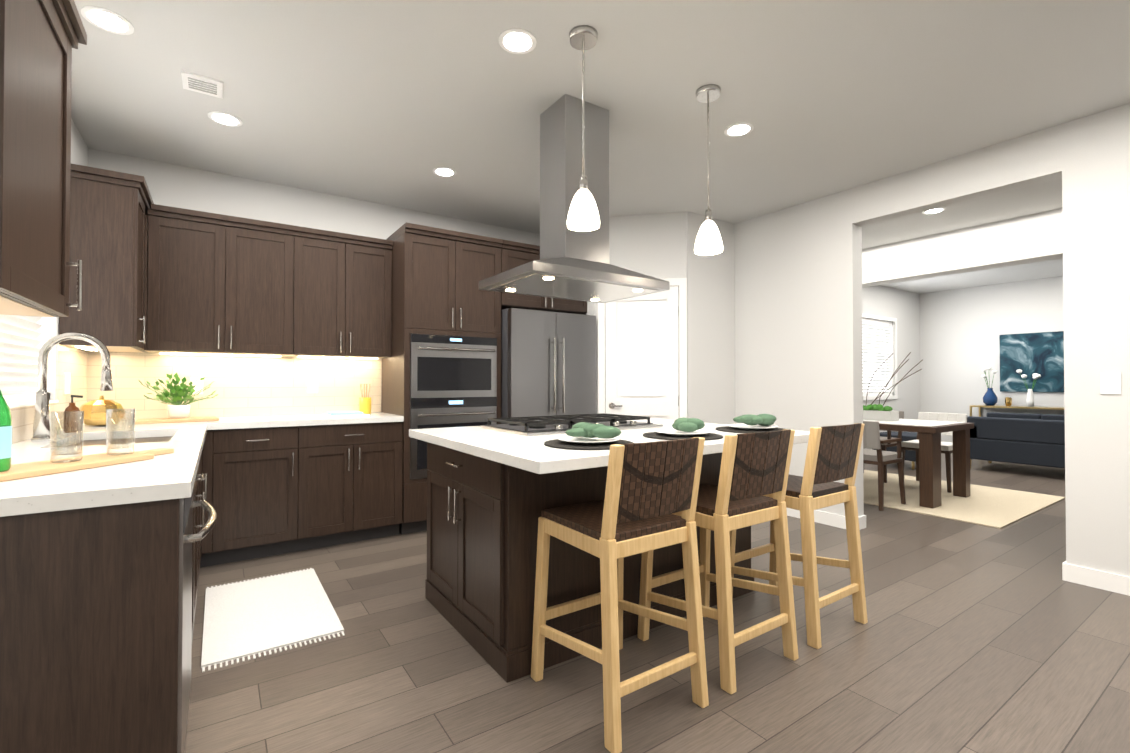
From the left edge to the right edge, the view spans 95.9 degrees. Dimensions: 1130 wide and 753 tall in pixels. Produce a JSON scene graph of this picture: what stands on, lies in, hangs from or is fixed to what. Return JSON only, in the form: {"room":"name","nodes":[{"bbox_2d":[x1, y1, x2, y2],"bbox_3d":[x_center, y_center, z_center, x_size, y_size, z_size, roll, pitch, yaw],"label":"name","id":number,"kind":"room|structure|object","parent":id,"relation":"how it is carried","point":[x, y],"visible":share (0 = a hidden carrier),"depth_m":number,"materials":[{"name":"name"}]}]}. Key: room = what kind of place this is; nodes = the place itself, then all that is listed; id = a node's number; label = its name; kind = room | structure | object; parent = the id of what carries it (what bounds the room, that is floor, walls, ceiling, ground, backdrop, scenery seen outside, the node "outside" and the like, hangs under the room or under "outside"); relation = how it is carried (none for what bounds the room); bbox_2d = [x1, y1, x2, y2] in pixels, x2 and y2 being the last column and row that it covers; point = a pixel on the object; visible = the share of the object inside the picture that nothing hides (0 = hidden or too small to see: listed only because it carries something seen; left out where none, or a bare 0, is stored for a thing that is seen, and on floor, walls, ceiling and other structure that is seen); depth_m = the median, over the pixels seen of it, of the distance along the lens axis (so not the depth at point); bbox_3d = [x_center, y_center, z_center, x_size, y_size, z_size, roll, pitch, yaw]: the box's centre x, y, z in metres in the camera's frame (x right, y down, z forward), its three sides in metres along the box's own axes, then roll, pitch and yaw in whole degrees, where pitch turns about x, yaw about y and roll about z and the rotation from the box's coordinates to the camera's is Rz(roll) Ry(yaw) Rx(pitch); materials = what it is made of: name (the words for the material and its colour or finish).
{"room":"kitchen","nodes":[
{"label":"kitchen","id":0,"kind":"room"},
{"bbox_2d":[10,118,87,443],"bbox_3d":[-1.314,-0.178,0.533,0.158,2.700,6.950,0,-1,-34],"label":"wall","id":1,"kind":"structure","parent":0,"point":[71,360],"depth_m":2.80,"materials":[{"name":"paint"}]},
{"bbox_2d":[0,315,57,407],"bbox_3d":[-2.412,-0.399,2.177,0.137,1.061,1.220,0,-1,-34],"label":"window","id":2,"kind":"structure","parent":1,"relation":"in","point":[23,339],"depth_m":2.39,"materials":[{"name":"white glass"}]},
{"bbox_2d":[0,0,79,323],"bbox_3d":[-1.529,-0.637,1.274,0.321,0.895,0.610,0,-1,-34],"label":"upper cabinet","id":3,"kind":"object","parent":1,"relation":"attached to","point":[40,184],"depth_m":1.35,"materials":[{"name":"brown wood"}]},
{"bbox_2d":[63,372,70,393],"bbox_3d":[-2.798,0.038,2.864,0.007,0.120,0.120,0,-1,-34],"label":"switch plate","id":4,"kind":"object","parent":1,"relation":"attached to","point":[67,376],"depth_m":2.86,"materials":[{"name":"white plastic"}]},
{"bbox_2d":[59,168,163,351],"bbox_3d":[-2.675,-0.643,3.023,0.393,0.945,0.390,0,-1,-34],"label":"upper cabinet","id":5,"kind":"object","parent":1,"relation":"attached to","point":[113,261],"depth_m":2.88,"materials":[{"name":"brown wood"}]},
{"bbox_2d":[87,148,539,419],"bbox_3d":[-1.733,-0.136,4.353,3.760,2.700,0.158,0,-1,-34],"label":"wall","id":6,"kind":"structure","parent":0,"point":[241,386],"depth_m":3.85,"materials":[{"name":"paint"}]},
{"bbox_2d":[190,377,202,393],"bbox_3d":[-2.631,0.066,3.640,0.075,0.120,0.007,0,-1,-34],"label":"switch plate","id":7,"kind":"object","parent":6,"relation":"attached to","point":[199,383],"depth_m":3.64,"materials":[{"name":"white plastic"}]},
{"bbox_2d":[160,208,307,356],"bbox_3d":[-2.377,-0.612,3.590,0.920,0.895,0.394,0,-1,-34],"label":"upper cabinet","id":8,"kind":"object","parent":6,"relation":"attached to","point":[230,285],"depth_m":3.50,"materials":[{"name":"brown wood"}]},
{"bbox_2d":[307,378,317,392],"bbox_3d":[-2.010,0.071,4.062,0.075,0.120,0.007,0,-1,-34],"label":"switch plate","id":9,"kind":"object","parent":6,"relation":"attached to","point":[312,383],"depth_m":4.06,"materials":[{"name":"white plastic"}]},
{"bbox_2d":[300,232,392,358],"bbox_3d":[-1.800,-0.607,4.024,0.763,0.895,0.325,0,-1,-34],"label":"upper cabinet","id":10,"kind":"object","parent":6,"relation":"attached to","point":[350,279],"depth_m":3.92,"materials":[{"name":"brown wood"}]},
{"bbox_2d":[501,240,586,314],"bbox_3d":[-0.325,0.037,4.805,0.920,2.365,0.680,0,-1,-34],"label":"upper cabinet","id":11,"kind":"object","parent":6,"relation":"attached to","point":[514,254],"visible":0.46,"depth_m":4.44,"materials":[{"name":"brown wood"}]},
{"bbox_2d":[71,0,1129,293],"bbox_3d":[3.169,-1.533,3.685,11.400,0.080,7.100,0,-1,-34],"label":"ceiling","id":12,"kind":"structure","parent":0,"point":[391,102],"depth_m":2.71,"materials":[{"name":"paint"}]},
{"bbox_2d":[81,6,133,34],"bbox_3d":[-1.937,-1.507,2.161,0.170,0.006,0.170,0,-1,-34],"label":"recessed light","id":13,"kind":"object","parent":12,"relation":"in","point":[107,20],"visible":1,"depth_m":2.15,"materials":[{"name":"white plastic"}]},
{"bbox_2d":[181,70,222,98],"bbox_3d":[-1.864,-1.498,2.622,0.170,0.012,0.170,0,-1,-34],"label":"ceiling vent","id":14,"kind":"object","parent":12,"relation":"in","point":[202,84],"visible":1,"depth_m":2.61,"materials":[{"name":"white metal"}]},
{"bbox_2d":[208,111,242,126],"bbox_3d":[-1.978,-1.498,2.967,0.170,0.006,0.170,0,-1,-34],"label":"recessed light","id":15,"kind":"object","parent":12,"relation":"in","point":[225,118],"visible":1,"depth_m":2.96,"materials":[{"name":"white plastic"}]},
{"bbox_2d":[433,167,455,176],"bbox_3d":[-0.878,-1.490,3.715,0.170,0.006,0.170,0,-1,-34],"label":"recessed light","id":16,"kind":"object","parent":12,"relation":"in","point":[444,171],"visible":1,"depth_m":3.70,"materials":[{"name":"white plastic"}]},
{"bbox_2d":[499,28,535,53],"bbox_3d":[-0.213,-1.505,2.292,0.170,0.006,0.170,0,-1,-34],"label":"recessed light","id":17,"kind":"object","parent":12,"relation":"in","point":[517,41],"visible":1,"depth_m":2.29,"materials":[{"name":"white plastic"}]},
{"bbox_2d":[479,94,669,302],"bbox_3d":[0.053,-0.992,2.891,0.900,1.017,0.600,0,-1,-34],"label":"range hood","id":18,"kind":"object","parent":12,"relation":"hanging from","point":[570,264],"visible":1,"depth_m":2.78,"materials":[{"name":"silver metal"}]},
{"bbox_2d":[567,25,599,230],"bbox_3d":[0.081,-1.083,2.246,0.148,0.849,0.148,0,-1,-34],"label":"pendant light","id":19,"kind":"object","parent":12,"relation":"hanging from","point":[583,214],"visible":1,"depth_m":2.22,"materials":[{"name":"white glass"}]},
{"bbox_2d":[694,84,722,254],"bbox_3d":[0.754,-1.079,2.679,0.148,0.849,0.148,0,-1,-34],"label":"pendant light","id":20,"kind":"object","parent":12,"relation":"hanging from","point":[708,240],"visible":1,"depth_m":2.65,"materials":[{"name":"white glass"}]},
{"bbox_2d":[724,123,753,136],"bbox_3d":[1.055,-1.496,3.094,0.170,0.006,0.170,0,-1,-34],"label":"recessed light","id":21,"kind":"object","parent":12,"relation":"in","point":[738,129],"visible":1,"depth_m":3.08,"materials":[{"name":"white"}]},
{"bbox_2d":[922,208,944,213],"bbox_3d":[3.300,-1.480,4.559,0.170,0.006,0.170,0,-1,-34],"label":"recessed light","id":22,"kind":"object","parent":12,"relation":"in","point":[937,210],"visible":0.79,"depth_m":4.56,"materials":[{"name":"white plastic"}]},
{"bbox_2d":[862,208,1062,287],"bbox_3d":[4.739,-1.288,4.175,0.250,0.400,6.150,0,-1,-34],"label":"beam","id":23,"kind":"structure","parent":12,"relation":"attached to","point":[1032,238],"depth_m":5.05,"materials":[{"name":"paint"}]},
{"bbox_2d":[586,212,685,413],"bbox_3d":[0.468,-0.128,5.038,0.691,2.700,1.500,0,-1,-34],"label":"wall","id":24,"kind":"structure","parent":0,"point":[652,245],"depth_m":4.65,"materials":[{"name":"paint"}]},
{"bbox_2d":[598,278,686,419],"bbox_3d":[0.697,0.167,4.634,0.583,2.100,0.583,0,-1,-34],"label":"pantry door","id":25,"kind":"structure","parent":24,"relation":"in","point":[642,355],"depth_m":4.63,"materials":[{"name":"white"}]},
{"bbox_2d":[185,453,1129,752],"bbox_3d":[3.450,1.232,3.241,11.400,0.060,8.100,0,-1,-34],"label":"floor","id":26,"kind":"structure","parent":0,"point":[969,637],"depth_m":2.06,"materials":[{"name":"brown wood"}]},
{"bbox_2d":[0,476,199,752],"bbox_3d":[-1.441,0.747,1.419,0.634,0.870,0.695,0,-1,-34],"label":"base cabinet","id":27,"kind":"object","parent":26,"relation":"on","point":[101,566],"depth_m":1.22,"materials":[{"name":"brown wood"}]},
{"bbox_2d":[0,420,207,519],"bbox_3d":[-2.037,0.302,2.313,0.652,0.040,2.866,0,-1,-34],"label":"countertop","id":28,"kind":"structure","parent":27,"relation":"on","point":[171,476],"depth_m":1.37,"materials":[{"name":"white stone"}]},
{"bbox_2d":[31,332,112,440],"bbox_3d":[-2.200,0.040,2.276,0.267,0.480,0.130,0,-1,-34],"label":"faucet","id":29,"kind":"object","parent":28,"relation":"on","point":[41,428],"visible":1,"depth_m":2.25,"materials":[{"name":"silver metal"}]},
{"bbox_2d":[63,395,82,432],"bbox_3d":[-2.509,0.189,2.600,0.073,0.191,0.064,0,-1,-34],"label":"soap bottle","id":30,"kind":"object","parent":28,"relation":"on","point":[71,407],"visible":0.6,"depth_m":2.58,"materials":[{"name":"orange glass"}]},
{"bbox_2d":[0,448,173,481],"bbox_3d":[-1.501,0.264,1.523,0.190,0.016,0.660,0,-1,11],"label":"cutting board","id":31,"kind":"object","parent":28,"relation":"on","point":[27,470],"visible":0.83,"depth_m":1.50,"materials":[{"name":"brown wood"}]},
{"bbox_2d":[0,390,11,471],"bbox_3d":[-1.533,0.109,1.357,0.081,0.288,0.081,0,-1,-34],"label":"bottle","id":32,"kind":"object","parent":31,"relation":"on","point":[5,437],"visible":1,"depth_m":1.36,"materials":[{"name":"green glass"}]},
{"bbox_2d":[50,411,83,462],"bbox_3d":[-1.499,0.180,1.534,0.074,0.150,0.074,0,-1,-34],"label":"tumbler","id":33,"kind":"object","parent":31,"relation":"on","point":[55,422],"visible":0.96,"depth_m":1.53,"materials":[{"name":"clear glass"}]},
{"bbox_2d":[106,408,134,455],"bbox_3d":[-1.470,0.182,1.686,0.074,0.150,0.074,0,-1,-34],"label":"tumbler","id":34,"kind":"object","parent":31,"relation":"on","point":[109,426],"visible":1,"depth_m":1.68,"materials":[{"name":"clear glass"}]},
{"bbox_2d":[79,396,124,425],"bbox_3d":[-2.719,0.200,2.989,0.210,0.176,0.200,0,-1,-34],"label":"bowl","id":35,"kind":"object","parent":28,"relation":"on","point":[94,412],"visible":0.71,"depth_m":2.92,"materials":[{"name":"brown"}]},
{"bbox_2d":[60,432,171,447],"bbox_3d":[-2.084,0.428,2.391,0.424,0.234,0.764,0,-1,-34],"label":"sink","id":36,"kind":"object","parent":28,"relation":"in","point":[151,435],"depth_m":2.63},
{"bbox_2d":[200,456,203,511],"bbox_3d":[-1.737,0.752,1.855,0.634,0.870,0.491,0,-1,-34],"label":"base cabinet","id":37,"kind":"object","parent":26,"relation":"on","point":[201,457],"depth_m":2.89,"materials":[{"name":"brown wood"}]},
{"bbox_2d":[200,512,203,567],"bbox_3d":[-2.080,0.757,2.360,0.634,0.870,0.970,0,-1,-34],"label":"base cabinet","id":38,"kind":"object","parent":26,"relation":"on","point":[201,513],"depth_m":2.98,"materials":[{"name":"brown wood"}]},
{"bbox_2d":[204,428,215,566],"bbox_3d":[-2.395,0.763,2.861,0.677,0.870,0.334,0,-1,-34],"label":"base cabinet","id":39,"kind":"object","parent":26,"relation":"on","point":[210,444],"depth_m":3.17,"materials":[{"name":"brown wood"}]},
{"bbox_2d":[216,428,311,564],"bbox_3d":[-2.183,0.771,3.565,0.611,0.870,0.632,0,-1,-34],"label":"base cabinet","id":40,"kind":"object","parent":26,"relation":"on","point":[264,475],"depth_m":3.34,"materials":[{"name":"brown wood"}]},
{"bbox_2d":[208,412,403,431],"bbox_3d":[-1.891,0.318,3.753,1.208,0.040,0.647,0,-1,-34],"label":"countertop","id":41,"kind":"structure","parent":40,"relation":"on","point":[375,417],"depth_m":3.53,"materials":[{"name":"white stone"}]},
{"bbox_2d":[135,416,218,423],"bbox_3d":[-2.525,0.283,3.326,0.438,0.018,0.240,1,-1,-42],"label":"cutting board","id":42,"kind":"object","parent":41,"relation":"on","point":[173,420],"visible":0.98,"depth_m":3.25,"materials":[{"name":"brown wood"}]},
{"bbox_2d":[139,373,217,417],"bbox_3d":[-2.567,0.124,3.399,0.416,0.299,0.443,0,-1,-34],"label":"potted plant","id":43,"kind":"object","parent":42,"relation":"on","point":[176,409],"visible":1,"depth_m":3.32,"materials":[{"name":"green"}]},
{"bbox_2d":[323,411,369,416],"bbox_3d":[-1.659,0.283,3.866,0.280,0.030,0.260,0,-1,-34],"label":"tray","id":44,"kind":"object","parent":41,"relation":"on","point":[344,414],"visible":1,"depth_m":3.78,"materials":[{"name":"white"}]},
{"bbox_2d":[359,384,370,413],"bbox_3d":[-1.617,0.180,4.125,0.090,0.240,0.090,0,-1,-34],"label":"knife block","id":45,"kind":"object","parent":41,"relation":"on","point":[364,404],"visible":0.85,"depth_m":4.10,"materials":[{"name":"yellow wood"}]},
{"bbox_2d":[201,568,344,671],"bbox_3d":[-1.522,1.190,2.619,0.545,0.010,1.020,0,-1,-34],"label":"kitchen rug","id":46,"kind":"object","parent":26,"relation":"on","point":[248,618],"visible":1,"depth_m":2.50,"materials":[{"name":"white fabric"}]},
{"bbox_2d":[312,424,402,548],"bbox_3d":[-1.715,0.774,3.884,0.764,0.870,0.632,0,-1,-34],"label":"base cabinet","id":47,"kind":"object","parent":26,"relation":"on","point":[357,468],"depth_m":3.66,"materials":[{"name":"brown wood"}]},
{"bbox_2d":[381,222,502,534],"bbox_3d":[-1.037,0.031,4.303,0.813,2.365,0.711,0,-1,-34],"label":"tall cabinet","id":48,"kind":"object","parent":26,"relation":"on","point":[441,366],"visible":0.83,"depth_m":4.01,"materials":[{"name":"brown wood"}]},
{"bbox_2d":[500,308,595,423],"bbox_3d":[-0.276,0.328,4.717,0.885,1.780,0.826,0,-1,-34],"label":"fridge","id":49,"kind":"object","parent":26,"relation":"on","point":[548,363],"visible":0.33,"depth_m":4.37,"materials":[{"name":"grey metal"}]},
{"bbox_2d":[415,438,753,682],"bbox_3d":[0.122,0.762,2.812,1.597,0.870,0.988,0,-1,-34],"label":"kitchen island","id":50,"kind":"object","parent":26,"relation":"on","point":[492,495],"depth_m":2.19,"materials":[{"name":"brown wood"}]},
{"bbox_2d":[409,418,809,473],"bbox_3d":[0.238,0.306,2.676,1.700,0.040,1.360,0,-1,-34],"label":"island countertop","id":51,"kind":"structure","parent":50,"relation":"on","point":[530,454],"depth_m":2.13,"materials":[{"name":"white stone"}]},
{"bbox_2d":[480,413,663,435],"bbox_3d":[0.045,0.261,2.890,0.900,0.052,0.530,0,-1,-34],"label":"cooktop","id":52,"kind":"object","parent":51,"relation":"in","point":[531,426],"visible":0.9,"depth_m":2.79,"materials":[{"name":"silver metal"}]},
{"bbox_2d":[544,422,632,449],"bbox_3d":[0.099,0.235,2.099,0.370,0.087,0.370,0,-1,-34],"label":"place setting","id":53,"kind":"object","parent":51,"relation":"on","point":[584,436],"visible":0.96,"depth_m":2.04,"materials":[{"name":"white"}]},
{"bbox_2d":[643,417,722,439],"bbox_3d":[0.554,0.239,2.408,0.370,0.086,0.370,0,-1,-34],"label":"place setting","id":54,"kind":"object","parent":51,"relation":"on","point":[684,428],"visible":1,"depth_m":2.36,"materials":[{"name":"white"}]},
{"bbox_2d":[716,414,784,432],"bbox_3d":[0.992,0.242,2.706,0.370,0.087,0.370,0,-1,-34],"label":"place setting","id":55,"kind":"object","parent":51,"relation":"on","point":[758,423],"visible":0.96,"depth_m":2.67,"materials":[{"name":"white"}]},
{"bbox_2d":[531,437,708,752],"bbox_3d":[0.195,0.703,1.925,0.444,0.969,0.530,0,-1,-34],"label":"stool","id":56,"kind":"object","parent":26,"relation":"on","point":[651,487],"visible":1,"depth_m":1.77,"materials":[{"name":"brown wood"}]},
{"bbox_2d":[637,429,797,693],"bbox_3d":[0.661,0.707,2.236,0.444,0.969,0.530,0,-1,-34],"label":"stool","id":57,"kind":"object","parent":26,"relation":"on","point":[754,468],"visible":0.9,"depth_m":2.07,"materials":[{"name":"brown wood"}]},
{"bbox_2d":[729,423,867,648],"bbox_3d":[1.143,0.710,2.558,0.444,0.969,0.530,0,-1,-34],"label":"stool","id":58,"kind":"object","parent":26,"relation":"on","point":[832,453],"visible":0.69,"depth_m":2.37,"materials":[{"name":"brown wood"}]},
{"bbox_2d":[873,431,916,469],"bbox_3d":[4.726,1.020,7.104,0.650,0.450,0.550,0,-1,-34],"label":"armchair","id":59,"kind":"object","parent":26,"relation":"on","point":[910,455],"visible":0.25,"depth_m":6.82,"materials":[{"name":"fabric"}]},
{"bbox_2d":[863,470,1064,528],"bbox_3d":[3.583,1.220,5.545,1.890,0.014,2.340,0,-1,-34],"label":"dining rug","id":60,"kind":"object","parent":26,"relation":"on","point":[999,508],"visible":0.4,"depth_m":4.92,"materials":[{"name":"beige carpet"}]},
{"bbox_2d":[863,411,903,482],"bbox_3d":[3.753,0.819,6.172,0.563,0.800,0.506,0,-1,-34],"label":"dining chair","id":61,"kind":"object","parent":60,"relation":"on","point":[901,416],"visible":0.15,"depth_m":5.92,"materials":[{"name":"brown wood"}]},
{"bbox_2d":[863,421,905,510],"bbox_3d":[2.846,0.805,4.854,0.563,0.800,0.506,0,-1,-34],"label":"dining chair","id":62,"kind":"object","parent":60,"relation":"on","point":[879,457],"visible":0.46,"depth_m":4.61,"materials":[{"name":"brown wood"}]},
{"bbox_2d":[863,419,973,507],"bbox_3d":[3.311,0.838,5.497,0.940,0.747,1.520,0,-1,-34],"label":"dining table","id":63,"kind":"object","parent":60,"relation":"on","point":[930,431],"visible":0.52,"depth_m":4.77,"materials":[{"name":"brown wood"}]},
{"bbox_2d":[863,352,921,420],"bbox_3d":[3.447,0.103,5.409,0.313,0.719,0.737,0,-1,-34],"label":"pot","id":64,"kind":"object","parent":63,"relation":"on","point":[879,412],"visible":0.81,"depth_m":5.37,"materials":[{"name":"grey ceramic"}]},
{"bbox_2d":[901,412,966,492],"bbox_3d":[4.102,0.814,5.660,0.563,0.800,0.492,0,-1,-34],"label":"dining chair","id":65,"kind":"object","parent":60,"relation":"on","point":[947,449],"visible":0.5,"depth_m":5.67,"materials":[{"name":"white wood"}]},
{"bbox_2d":[967,412,1064,468],"bbox_3d":[6.310,0.856,6.296,0.920,0.760,2.030,0,-1,-34],"label":"sofa","id":66,"kind":"object","parent":26,"relation":"on","point":[1029,439],"visible":0.5,"depth_m":6.40,"materials":[{"name":"fabric"}]},
{"bbox_2d":[970,405,1064,416],"bbox_3d":[6.928,0.845,7.344,0.400,0.805,1.670,0,-1,-34],"label":"console","id":67,"kind":"object","parent":26,"relation":"on","point":[1025,407],"visible":0.27,"depth_m":7.55,"materials":[{"name":"gold metal"}]},
{"bbox_2d":[981,367,997,405],"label":"vase","id":68,"kind":"object","parent":67,"relation":"on","point":[990,397],"depth_m":7.84,"materials":[{"name":"blue ceramic"}]},
{"bbox_2d":[1005,397,1011,405],"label":"candle holder","id":69,"kind":"object","parent":67,"relation":"on","point":[1008,400],"depth_m":7.66,"materials":[{"name":"gold metal"}]},
{"bbox_2d":[1016,369,1040,406],"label":"vase","id":70,"kind":"object","parent":67,"relation":"on","point":[1030,399],"depth_m":7.46,"materials":[{"name":"white ceramic"}]},
{"bbox_2d":[686,211,734,423],"bbox_3d":[1.402,-0.130,4.838,0.810,2.700,0.120,0,-1,-34],"label":"wall","id":71,"kind":"structure","parent":0,"point":[710,338],"depth_m":4.74,"materials":[{"name":"paint"}]},
{"bbox_2d":[862,285,920,448],"bbox_3d":[3.904,-0.106,7.053,6.080,2.700,0.730,0,-1,-34],"label":"wall","id":72,"kind":"structure","parent":0,"point":[902,307],"depth_m":8.50,"materials":[{"name":"paint"}]},
{"bbox_2d":[862,313,897,399],"bbox_3d":[4.906,-0.295,8.054,1.220,1.320,0.155,0,-1,-34],"label":"dining room window","id":73,"kind":"structure","parent":72,"relation":"in","point":[877,343],"depth_m":8.16,"materials":[{"name":"white"}]},
{"bbox_2d":[735,103,1129,576],"bbox_3d":[3.206,-0.153,2.770,0.150,2.700,5.570,0,-1,-34],"label":"wall","id":74,"kind":"structure","parent":0,"point":[798,325],"depth_m":3.38,"materials":[{"name":"paint"}]},
{"bbox_2d":[787,508,858,528],"bbox_3d":[1.965,1.165,4.455,0.034,0.100,1.124,0,-1,-34],"label":"baseboard","id":75,"kind":"structure","parent":74,"relation":"attached to","point":[822,517],"depth_m":4.17,"materials":[{"name":"white"}]},
{"bbox_2d":[859,515,865,528],"bbox_3d":[1.904,1.169,4.818,0.014,0.100,1.794,0,-1,-34],"label":"baseboard","id":76,"kind":"structure","parent":74,"relation":"attached to","point":[862,519],"depth_m":4.05,"materials":[{"name":"white wood"}]},
{"bbox_2d":[1062,561,1129,595],"bbox_3d":[3.829,1.135,1.712,0.034,0.100,3.144,0,-1,-34],"label":"baseboard","id":77,"kind":"structure","parent":74,"relation":"attached to","point":[1108,581],"depth_m":2.89,"materials":[{"name":"white"}]},
{"bbox_2d":[1100,372,1120,393],"bbox_3d":[3.052,0.038,2.850,0.010,0.120,0.080,0,-1,-34],"label":"switch plate","id":78,"kind":"object","parent":74,"relation":"attached to","point":[1110,383],"depth_m":2.85,"materials":[{"name":"white plastic"}]},
{"bbox_2d":[920,276,1064,441],"bbox_3d":[7.922,-0.113,6.416,0.150,2.700,6.300,0,-1,-34],"label":"wall","id":79,"kind":"structure","parent":0,"point":[962,330],"depth_m":8.20,"materials":[{"name":"paint"}]},
{"bbox_2d":[999,331,1063,391],"bbox_3d":[7.142,-0.212,7.399,0.033,0.880,1.300,0,-1,-34],"label":"picture","id":80,"kind":"object","parent":79,"relation":"attached to","point":[1029,355],"visible":0.57,"depth_m":7.61,"materials":[{"name":"fabric"}]}
]}

